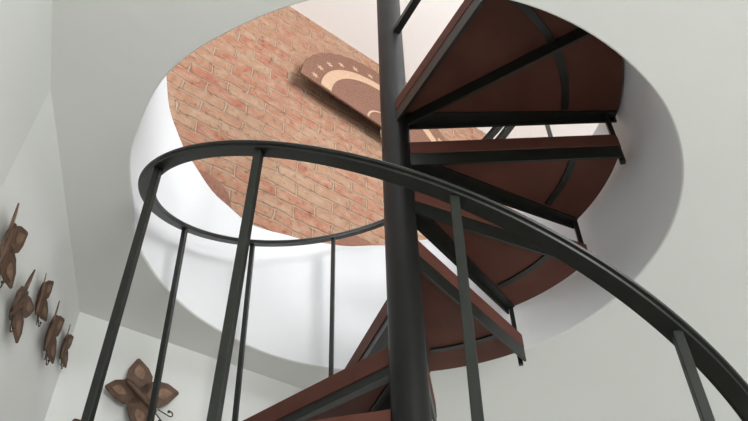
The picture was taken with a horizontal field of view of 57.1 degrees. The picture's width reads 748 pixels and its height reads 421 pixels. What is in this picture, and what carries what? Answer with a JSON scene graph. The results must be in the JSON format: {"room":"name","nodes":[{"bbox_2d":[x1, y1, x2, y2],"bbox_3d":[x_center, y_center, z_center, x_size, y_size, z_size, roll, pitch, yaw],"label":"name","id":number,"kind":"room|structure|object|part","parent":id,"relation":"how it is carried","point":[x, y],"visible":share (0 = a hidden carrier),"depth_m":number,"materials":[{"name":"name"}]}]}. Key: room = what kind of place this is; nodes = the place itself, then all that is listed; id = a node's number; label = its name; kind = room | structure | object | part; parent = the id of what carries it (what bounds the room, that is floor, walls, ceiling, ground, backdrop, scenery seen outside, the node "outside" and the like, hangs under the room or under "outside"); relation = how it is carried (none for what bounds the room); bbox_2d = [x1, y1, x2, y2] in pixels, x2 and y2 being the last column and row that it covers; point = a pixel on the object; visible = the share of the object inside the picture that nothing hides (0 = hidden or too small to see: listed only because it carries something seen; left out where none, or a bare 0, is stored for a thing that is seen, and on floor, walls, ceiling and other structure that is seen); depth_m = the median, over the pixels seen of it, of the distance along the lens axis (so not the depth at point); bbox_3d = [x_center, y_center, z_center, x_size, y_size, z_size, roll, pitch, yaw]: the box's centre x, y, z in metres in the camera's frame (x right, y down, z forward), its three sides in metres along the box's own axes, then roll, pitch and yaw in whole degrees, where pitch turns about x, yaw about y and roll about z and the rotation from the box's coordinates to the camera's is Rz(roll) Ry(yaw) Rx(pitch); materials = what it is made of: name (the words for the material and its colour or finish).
{"room":"spiral staircase","nodes":[
{"label":"spiral staircase","id":0,"kind":"room"},
{"bbox_2d":[0,0,79,420],"bbox_3d":[-0.676,0.104,-0.030,0.355,2.935,3.994,7,-43,-9],"label":"wall","id":1,"kind":"structure","parent":0,"point":[30,165],"depth_m":1.68,"materials":[{"name":"white paint"}]},
{"bbox_2d":[0,203,27,288],"bbox_3d":[-0.795,0.086,1.491,0.030,0.178,0.152,9,-44,-10],"label":"ornament","id":2,"kind":"object","parent":1,"relation":"attached to","point":[14,239],"visible":1,"depth_m":1.50,"materials":[{"name":"brown wood"}]},
{"bbox_3d":[-0.797,0.133,1.508,0.002,0.030,0.033,-1,-43,0],"label":"wing panel","id":3,"kind":"part","parent":2,"relation":"part of","materials":[{"name":"brown wood"}]},
{"bbox_3d":[-0.797,0.063,1.548,0.002,0.036,0.024,-1,-43,0],"label":"wing panel","id":4,"kind":"part","parent":2,"relation":"part of","materials":[{"name":"brown wood"}]},
{"bbox_2d":[9,269,34,342],"bbox_3d":[-0.845,0.221,1.642,0.028,0.178,0.171,9,-44,-10],"label":"ornament","id":5,"kind":"object","parent":1,"relation":"attached to","point":[22,307],"visible":1,"depth_m":1.64,"materials":[{"name":"brown wood"}]},
{"bbox_3d":[-0.844,0.277,1.631,0.004,0.037,0.026,-2,-43,1],"label":"wing panel","id":6,"kind":"part","parent":5,"relation":"part of","materials":[{"name":"brown wood"}]},
{"bbox_3d":[-0.852,0.239,1.700,0.004,0.026,0.031,0,-43,-2],"label":"wing panel","id":7,"kind":"part","parent":5,"relation":"part of","materials":[{"name":"brown wood"}]},
{"bbox_2d":[35,273,53,326],"bbox_3d":[-0.887,0.238,1.836,0.023,0.146,0.138,9,-44,-10],"label":"ornament","id":8,"kind":"object","parent":1,"relation":"attached to","point":[41,308],"visible":1,"depth_m":1.84,"materials":[{"name":"brown wood"}]},
{"bbox_3d":[-0.890,0.275,1.858,0.003,0.021,0.028,-1,-43,0],"label":"wing panel","id":9,"kind":"part","parent":8,"relation":"part of","materials":[{"name":"brown wood"}]},
{"bbox_2d":[43,301,64,365],"bbox_3d":[-0.927,0.360,1.978,0.029,0.174,0.150,7,-43,-9],"label":"ornament","id":10,"kind":"object","parent":1,"relation":"attached to","point":[54,329],"visible":1,"depth_m":1.98,"materials":[{"name":"brown wood"}]},
{"bbox_3d":[-0.931,0.407,1.994,0.002,0.030,0.032,1,-43,-2],"label":"wing panel","id":11,"kind":"part","parent":10,"relation":"part of","materials":[{"name":"brown wood"}]},
{"bbox_3d":[-0.930,0.339,2.034,0.002,0.035,0.024,0,-43,-1],"label":"wing panel","id":12,"kind":"part","parent":10,"relation":"part of","materials":[{"name":"brown wood"}]},
{"bbox_2d":[59,324,73,368],"bbox_3d":[-0.983,0.439,2.186,0.022,0.133,0.115,7,-43,-9],"label":"ornament","id":13,"kind":"object","parent":1,"relation":"attached to","point":[67,341],"visible":1,"depth_m":2.19,"materials":[{"name":"brown wood"}]},
{"bbox_2d":[44,312,303,420],"bbox_3d":[0.903,2.276,2.841,5.500,3.584,0.201,28,-50,-28],"label":"wall","id":14,"kind":"structure","parent":0,"point":[191,373],"depth_m":2.45,"materials":[{"name":"white paint"}]},
{"bbox_2d":[105,359,178,420],"bbox_3d":[-0.794,0.631,2.339,0.254,0.253,0.037,26,-49,-26],"label":"ornament","id":15,"kind":"object","parent":14,"relation":"attached to","point":[134,391],"visible":0.94,"depth_m":2.34,"materials":[{"name":"brown wood"}]},
{"bbox_3d":[-0.851,0.598,2.296,0.052,0.037,0.008,31,-51,-30],"label":"wing panel","id":16,"kind":"part","parent":15,"relation":"part of","materials":[{"name":"brown wood"}]},
{"bbox_3d":[-0.809,0.558,2.379,0.036,0.046,0.009,28,-50,-28],"label":"wing panel","id":17,"kind":"part","parent":15,"relation":"part of","materials":[{"name":"brown wood"}]},
{"bbox_3d":[-0.779,0.685,2.286,0.038,0.052,0.010,32,-52,-31],"label":"wing panel","id":18,"kind":"part","parent":15,"relation":"part of","materials":[{"name":"brown wood"}]},
{"bbox_3d":[-0.729,0.636,2.387,0.055,0.036,0.008,22,-47,-23],"label":"wing panel","id":19,"kind":"part","parent":15,"relation":"part of","materials":[{"name":"brown wood"}]},
{"bbox_2d":[166,6,513,245],"bbox_3d":[0.428,-0.008,4.484,7.800,2.015,0.200,28,-50,-28],"label":"brick wall","id":20,"kind":"structure","parent":0,"point":[246,83],"depth_m":3.72,"materials":[{"name":"brick"}]},
{"bbox_2d":[198,170,230,207],"bbox_3d":[-0.760,-0.065,3.019,0.306,0.306,0.045,28,-50,-28],"label":"disc","id":21,"kind":"object","parent":20,"relation":"attached to","point":[214,184],"visible":0.23,"depth_m":3.09,"materials":[{"name":"brick"}]},
{"bbox_2d":[336,236,371,245],"bbox_3d":[-0.057,0.265,3.467,0.337,0.337,0.045,28,-50,-28],"label":"disc","id":22,"kind":"object","parent":20,"relation":"attached to","point":[353,240],"visible":0.19,"depth_m":3.50,"materials":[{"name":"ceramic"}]},
{"bbox_2d":[299,53,445,141],"bbox_3d":[0.055,-0.639,4.378,1.292,0.870,0.157,30,-51,-29],"label":"wall fan","id":23,"kind":"object","parent":20,"relation":"attached to","point":[355,84],"visible":0.56,"depth_m":4.27,"materials":[{"name":"ceramic"}]},
{"bbox_2d":[51,0,747,420],"bbox_3d":[1.931,-0.144,2.404,5.933,0.649,7.195,-1,-43,0],"label":"ceiling","id":24,"kind":"structure","parent":0,"point":[672,218],"depth_m":2.32,"materials":[{"name":"white paint"}]},
{"bbox_2d":[290,0,598,138],"bbox_3d":[2.079,-2.243,3.656,7.800,0.100,5.200,28,-50,-28],"label":"ceiling","id":25,"kind":"structure","parent":0,"point":[354,22],"depth_m":4.63,"materials":[{"name":"white paint"}]},
{"bbox_3d":[1.550,2.368,0.237,9.000,0.100,10.000,-1,-43,0],"label":"floor","id":26,"kind":"structure","parent":0,"visible":0},
{"bbox_2d":[81,0,747,420],"bbox_3d":[0.102,0.540,1.692,1.579,4.604,1.561,-1,-43,0],"label":"spiral staircase","id":27,"kind":"structure","parent":26,"relation":"on","point":[496,64],"depth_m":2.26,"materials":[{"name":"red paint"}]},
{"bbox_3d":[-0.126,0.639,2.036,0.405,0.054,0.695,22,-47,-23],"label":"frame","id":28,"kind":"part","parent":27,"relation":"part of","materials":[{"name":"black paint"}]},
{"bbox_3d":[0.021,0.541,2.222,0.403,0.054,0.706,-1,-43,0],"label":"frame","id":29,"kind":"part","parent":27,"relation":"part of","materials":[{"name":"black paint"}]},
{"bbox_3d":[0.088,0.278,1.934,1.561,3.349,1.561,-1,-43,0],"label":"handrail","id":30,"kind":"part","parent":27,"relation":"part of","materials":[{"name":"black metal"}]},
{"bbox_3d":[0.225,0.374,2.335,0.405,0.054,0.695,-18,-45,17],"label":"frame","id":31,"kind":"part","parent":27,"relation":"part of","materials":[{"name":"black paint"}]},
{"bbox_3d":[0.373,0.156,2.391,0.695,0.054,0.405,27,-50,-27],"label":"frame","id":32,"kind":"part","parent":27,"relation":"part of","materials":[{"name":"black paint"}]},
{"bbox_3d":[0.633,-0.569,3.237,0.189,0.524,0.922,24,-48,-25],"label":"guard rail","id":33,"kind":"part","parent":27,"relation":"part of","materials":[{"name":"black metal"}]},
{"bbox_3d":[0.470,-0.541,2.216,0.793,0.054,0.719,-1,-43,0],"label":"frame","id":34,"kind":"part","parent":27,"relation":"part of","materials":[{"name":"black paint"}]},
{"bbox_3d":[0.472,-0.057,2.452,0.719,0.054,0.397,-1,-43,0],"label":"frame","id":35,"kind":"part","parent":27,"relation":"part of","materials":[{"name":"black paint"}]}
]}

